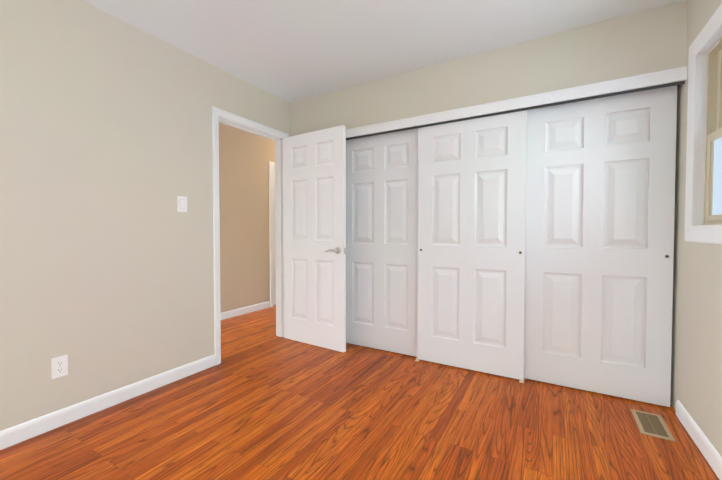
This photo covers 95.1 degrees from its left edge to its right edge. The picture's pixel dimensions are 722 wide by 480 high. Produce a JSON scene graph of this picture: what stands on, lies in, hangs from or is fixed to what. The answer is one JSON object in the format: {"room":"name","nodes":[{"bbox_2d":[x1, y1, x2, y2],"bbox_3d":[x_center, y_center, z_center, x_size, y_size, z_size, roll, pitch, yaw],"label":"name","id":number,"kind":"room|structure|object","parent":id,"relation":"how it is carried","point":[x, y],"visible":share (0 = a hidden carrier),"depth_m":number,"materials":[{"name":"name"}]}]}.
{"room":"empty bedroom","nodes":[
{"label":"empty bedroom","id":0,"kind":"room"},
{"bbox_2d":[0,0,289,430],"bbox_3d":[-1.511,-0.183,2.274,0.120,2.440,4.850,1,2,30],"label":"wall","id":1,"kind":"structure","parent":0,"point":[106,257],"depth_m":2.01,"materials":[{"name":"beige paint"}]},
{"bbox_2d":[51,355,67,378],"bbox_3d":[-1.691,0.712,1.856,0.008,0.115,0.070,1,2,30],"label":"electrical outlet","id":2,"kind":"object","parent":1,"relation":"attached to","point":[59,366],"visible":1,"depth_m":1.85,"materials":[{"name":"white plastic"}]},
{"bbox_2d":[0,354,214,449],"bbox_3d":[-1.926,1.011,1.452,0.013,0.091,2.905,1,2,30],"label":"baseboard","id":3,"kind":"structure","parent":1,"relation":"attached to","point":[16,434],"depth_m":1.99,"materials":[{"name":"white paint"}]},
{"bbox_2d":[177,196,186,211],"bbox_3d":[-1.326,-0.267,2.457,0.013,0.115,0.070,1,2,30],"label":"light switch","id":4,"kind":"object","parent":1,"relation":"attached to","point":[182,203],"visible":1,"depth_m":2.45,"materials":[{"name":"white plastic"}]},
{"bbox_2d":[212,106,288,364],"bbox_3d":[-1.033,-0.034,3.102,0.158,2.104,0.883,1,2,30],"label":"door frame","id":5,"kind":"structure","parent":1,"relation":"attached to","point":[231,119],"depth_m":2.97,"materials":[{"name":"white paint"}]},
{"bbox_2d":[283,125,345,351],"bbox_3d":[-0.472,-0.008,3.155,0.776,2.030,0.164,1,2,30],"label":"bedroom door","id":6,"kind":"structure","parent":1,"relation":"in","point":[314,211],"depth_m":3.13,"materials":[{"name":"white paint"}]},
{"bbox_2d":[219,122,274,311],"bbox_3d":[-2.276,-0.206,3.285,0.120,2.440,6.070,1,2,30],"label":"wall","id":7,"kind":"structure","parent":0,"point":[245,157],"depth_m":4.38,"materials":[{"name":"beige paint"}]},
{"bbox_2d":[221,301,269,319],"bbox_3d":[-2.507,0.980,2.781,0.013,0.091,4.680,1,2,30],"label":"baseboard","id":8,"kind":"structure","parent":7,"relation":"attached to","point":[240,311],"depth_m":4.41,"materials":[{"name":"white paint"}]},
{"bbox_2d":[269,161,274,306],"bbox_3d":[-1.146,-0.088,5.216,0.138,2.114,0.908,1,2,30],"label":"door frame","id":9,"kind":"structure","parent":7,"relation":"attached to","point":[271,166],"depth_m":4.81,"materials":[{"name":"white paint"}]},
{"bbox_2d":[273,169,275,303],"bbox_3d":[-1.161,-0.054,5.225,0.035,2.025,0.758,1,2,30],"label":"hall door","id":10,"kind":"structure","parent":7,"relation":"in","point":[274,271],"depth_m":4.95,"materials":[{"name":"white paint"}]},
{"bbox_2d":[0,304,718,479],"bbox_3d":[-0.383,1.089,2.215,4.500,0.100,6.070,1,2,30],"label":"floor","id":11,"kind":"structure","parent":0,"point":[261,401],"depth_m":1.83,"materials":[{"name":"brown wood"}]},
{"bbox_2d":[631,409,675,441],"bbox_3d":[1.646,1.044,1.874,0.140,0.006,0.280,1,2,30],"label":"floor vent","id":12,"kind":"object","parent":11,"relation":"in","point":[651,424],"visible":1,"depth_m":1.86,"materials":[{"name":"beige metal"}]},
{"bbox_2d":[82,0,683,140],"bbox_3d":[-0.383,-1.451,2.156,4.500,0.100,6.070,1,2,30],"label":"ceiling","id":13,"kind":"structure","parent":0,"point":[289,51],"depth_m":2.21,"materials":[{"name":"paint"}]},
{"bbox_2d":[290,0,687,136],"bbox_3d":[0.605,-0.194,2.760,3.050,2.440,0.115,1,2,30],"label":"wall","id":14,"kind":"structure","parent":0,"point":[646,41],"depth_m":2.37,"materials":[{"name":"beige paint"}]},
{"bbox_2d":[346,128,417,356],"bbox_3d":[0.173,0.023,3.040,0.815,1.968,0.037,1,2,30],"label":"closet door","id":15,"kind":"structure","parent":14,"relation":"in","point":[381,232],"depth_m":3.01,"materials":[{"name":"white paint"}]},
{"bbox_2d":[417,110,526,379],"bbox_3d":[0.839,0.034,2.602,0.815,1.968,0.037,1,2,30],"label":"closet door","id":16,"kind":"structure","parent":14,"relation":"in","point":[471,243],"depth_m":2.57,"materials":[{"name":"white paint"}]},
{"bbox_2d":[346,81,684,139],"bbox_3d":[0.865,-0.950,2.591,2.442,0.040,0.100,1,2,30],"label":"track rail","id":17,"kind":"object","parent":14,"relation":"attached to","point":[578,100],"visible":0.39,"depth_m":2.31,"materials":[{"name":"grey metal"}]},
{"bbox_2d":[346,66,686,137],"bbox_3d":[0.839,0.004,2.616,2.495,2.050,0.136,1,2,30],"label":"trim","id":18,"kind":"structure","parent":14,"relation":"attached to","point":[679,74],"depth_m":2.30,"materials":[{"name":"white paint"}]},
{"bbox_2d":[524,85,676,406],"bbox_3d":[1.562,0.042,2.233,0.815,1.968,0.037,1,2,30],"label":"closet door","id":19,"kind":"structure","parent":14,"relation":"in","point":[600,212],"depth_m":2.19,"materials":[{"name":"white paint"}]},
{"bbox_2d":[670,0,721,456],"bbox_3d":[1.193,-0.144,0.577,0.160,2.440,4.630,1,2,30],"label":"wall","id":20,"kind":"structure","parent":0,"point":[696,371],"depth_m":1.77,"materials":[{"name":"beige paint"}]},
{"bbox_2d":[675,400,721,479],"bbox_3d":[0.922,1.037,0.311,0.013,0.091,3.850,1,2,30],"label":"baseboard","id":21,"kind":"structure","parent":20,"relation":"attached to","point":[714,459],"depth_m":1.64,"materials":[{"name":"white paint"}]},
{"bbox_2d":[684,3,721,243],"bbox_3d":[1.639,-0.523,1.405,0.144,1.086,0.976,1,2,30],"label":"window","id":22,"kind":"structure","parent":20,"relation":"in","point":[703,208],"depth_m":1.74,"materials":[{"name":"white paint"}]}
]}

